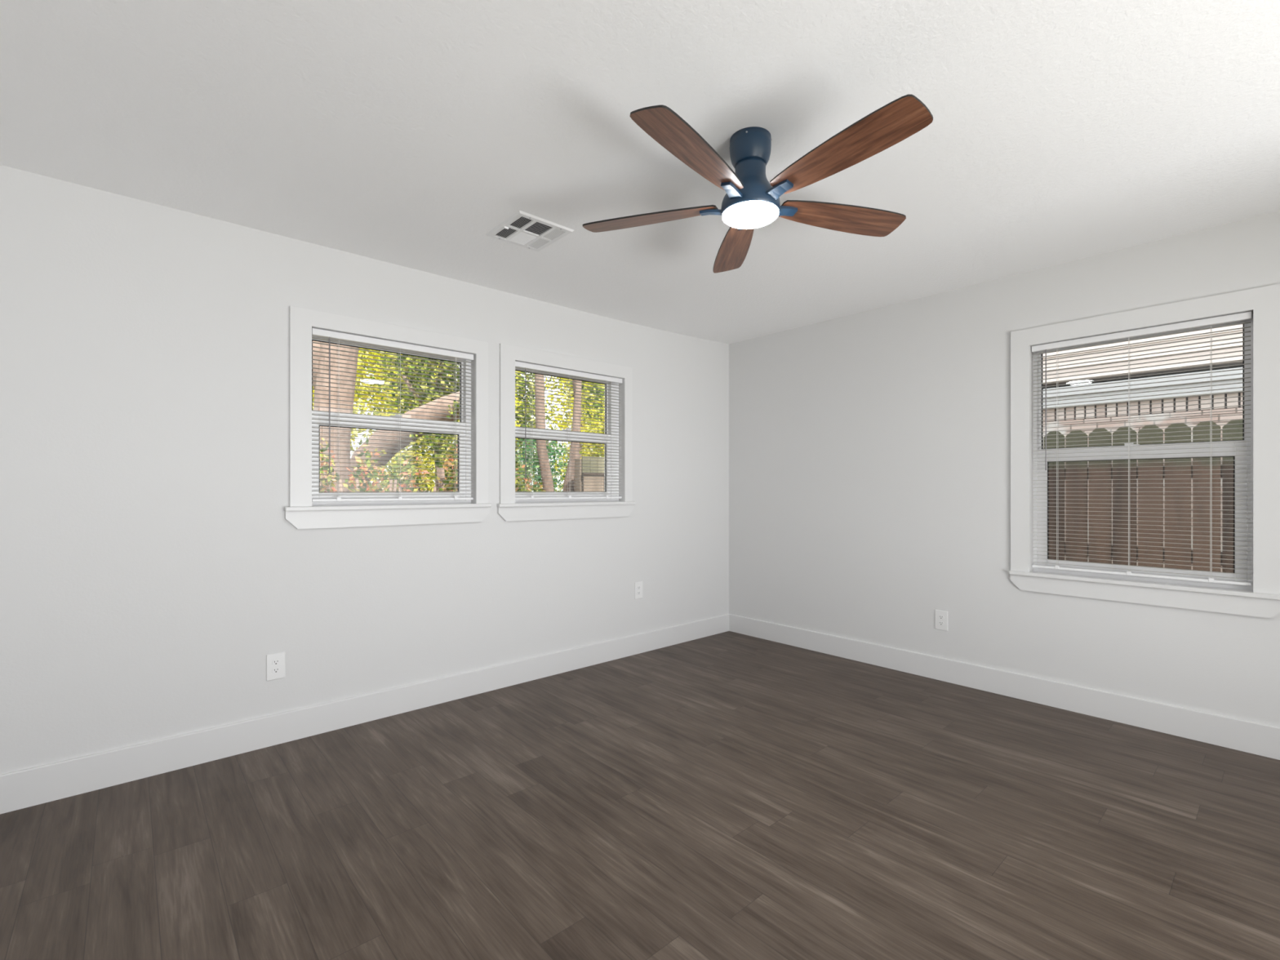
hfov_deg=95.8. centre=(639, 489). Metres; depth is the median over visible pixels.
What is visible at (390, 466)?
bush
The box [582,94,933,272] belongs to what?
ceiling fan
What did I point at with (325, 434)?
oak tree
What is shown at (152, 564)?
wall
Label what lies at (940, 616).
wall outlet
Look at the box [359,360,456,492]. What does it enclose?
tree
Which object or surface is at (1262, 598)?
window
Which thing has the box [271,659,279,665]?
receptacle
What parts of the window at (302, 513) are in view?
sash, sash, frame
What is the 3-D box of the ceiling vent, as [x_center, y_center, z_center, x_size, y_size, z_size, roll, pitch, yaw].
[-0.526,-1.219,2.753,0.295,0.016,0.320,0,0,-42]
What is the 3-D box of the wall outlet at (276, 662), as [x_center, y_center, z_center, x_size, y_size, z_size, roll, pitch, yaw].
[-1.746,0.847,2.771,0.078,0.125,0.008,0,0,-42]
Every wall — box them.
[0,164,728,774]
[728,210,1279,727]
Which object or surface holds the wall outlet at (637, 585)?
attached to the wall at (152, 564)
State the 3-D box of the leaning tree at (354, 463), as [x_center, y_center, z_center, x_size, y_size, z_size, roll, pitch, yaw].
[-2.167,0.154,5.935,1.885,2.693,0.605,0,0,8]
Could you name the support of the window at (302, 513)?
in the wall at (152, 564)
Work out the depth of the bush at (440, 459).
6.56 m
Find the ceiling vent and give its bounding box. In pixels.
[485,210,573,251]
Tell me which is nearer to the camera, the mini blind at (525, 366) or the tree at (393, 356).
the mini blind at (525, 366)
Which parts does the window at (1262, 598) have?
sash, frame, sash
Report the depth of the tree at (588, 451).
10.28 m
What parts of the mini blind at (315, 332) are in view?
ladder cord, rail, ladder cord, ladder cord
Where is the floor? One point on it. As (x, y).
(729, 795)
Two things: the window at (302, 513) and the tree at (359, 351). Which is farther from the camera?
the tree at (359, 351)
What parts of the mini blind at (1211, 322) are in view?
ladder cord, rail, ladder cord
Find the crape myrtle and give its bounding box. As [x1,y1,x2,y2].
[515,371,554,492]
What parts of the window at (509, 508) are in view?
sash, sash, frame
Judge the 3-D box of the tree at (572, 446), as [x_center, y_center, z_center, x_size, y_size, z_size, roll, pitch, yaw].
[-0.423,-0.708,6.551,0.867,4.364,1.214,0,0,27]
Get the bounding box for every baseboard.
[0,613,728,813]
[728,613,1279,759]
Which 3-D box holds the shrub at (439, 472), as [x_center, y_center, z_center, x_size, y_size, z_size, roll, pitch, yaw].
[-1.767,0.476,5.581,0.420,1.992,0.562,0,0,-42]
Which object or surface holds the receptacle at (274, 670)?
attached to the wall outlet at (276, 662)
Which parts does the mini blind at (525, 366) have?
ladder cord, ladder cord, rail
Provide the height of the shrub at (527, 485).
1.751 m
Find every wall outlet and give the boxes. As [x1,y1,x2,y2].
[266,651,285,680]
[634,581,642,599]
[934,609,947,631]
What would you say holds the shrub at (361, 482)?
on the ground
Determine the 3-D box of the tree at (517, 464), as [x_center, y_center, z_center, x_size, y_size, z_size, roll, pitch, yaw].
[-3.172,-1.146,13.841,2.167,5.559,2.068,0,0,-42]
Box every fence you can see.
[574,456,604,491]
[1042,419,1242,573]
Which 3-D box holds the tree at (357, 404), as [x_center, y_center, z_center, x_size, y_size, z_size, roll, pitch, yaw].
[-6.246,-1.176,11.163,2.025,5.553,2.003,0,0,-42]
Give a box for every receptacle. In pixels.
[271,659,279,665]
[271,667,279,673]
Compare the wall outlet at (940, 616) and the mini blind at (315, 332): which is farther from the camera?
the wall outlet at (940, 616)
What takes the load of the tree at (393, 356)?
on the ground
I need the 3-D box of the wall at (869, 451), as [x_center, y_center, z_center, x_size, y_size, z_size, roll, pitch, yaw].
[2.331,-0.080,3.361,0.140,2.600,4.540,0,0,-42]
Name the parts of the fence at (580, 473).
fence post, cap rail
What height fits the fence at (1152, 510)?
1.926 m
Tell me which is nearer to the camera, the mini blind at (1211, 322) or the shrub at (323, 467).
the mini blind at (1211, 322)
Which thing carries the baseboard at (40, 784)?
attached to the wall at (152, 564)
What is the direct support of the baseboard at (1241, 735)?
attached to the wall at (869, 451)
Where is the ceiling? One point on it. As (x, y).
(404, 133)
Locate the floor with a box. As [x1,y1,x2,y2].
[0,631,1279,959]
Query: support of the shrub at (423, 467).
on the ground
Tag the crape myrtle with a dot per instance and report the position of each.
(545, 471)
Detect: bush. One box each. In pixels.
[380,449,423,492]
[429,420,459,492]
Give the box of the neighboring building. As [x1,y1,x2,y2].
[1042,324,1242,572]
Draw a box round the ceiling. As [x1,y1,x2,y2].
[0,0,1279,343]
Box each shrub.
[320,437,340,492]
[338,437,397,492]
[391,454,436,492]
[434,435,457,492]
[515,438,568,492]
[515,463,546,492]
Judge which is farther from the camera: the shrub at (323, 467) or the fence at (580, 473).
the fence at (580, 473)
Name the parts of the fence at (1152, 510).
fence rail, fence rail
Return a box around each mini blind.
[311,328,473,502]
[515,360,622,499]
[1031,311,1252,586]
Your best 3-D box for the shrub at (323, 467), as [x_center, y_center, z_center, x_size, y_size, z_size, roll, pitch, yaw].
[-2.646,0.467,4.684,0.416,2.010,0.599,0,0,-42]
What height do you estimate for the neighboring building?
3.163 m
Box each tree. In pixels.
[312,341,359,492]
[312,347,435,414]
[312,365,371,456]
[350,381,518,490]
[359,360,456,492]
[368,351,459,492]
[515,370,554,492]
[515,371,522,483]
[537,375,604,492]
[562,379,604,492]
[562,383,604,457]
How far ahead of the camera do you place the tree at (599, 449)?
14.53 m
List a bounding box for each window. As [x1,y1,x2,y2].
[284,306,491,528]
[497,343,635,521]
[1008,284,1279,617]
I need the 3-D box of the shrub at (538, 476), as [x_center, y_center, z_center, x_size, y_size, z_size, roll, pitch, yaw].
[-1.362,0.265,9.007,1.314,2.410,0.887,0,0,-42]
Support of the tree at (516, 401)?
on the ground
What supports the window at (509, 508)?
in the wall at (152, 564)

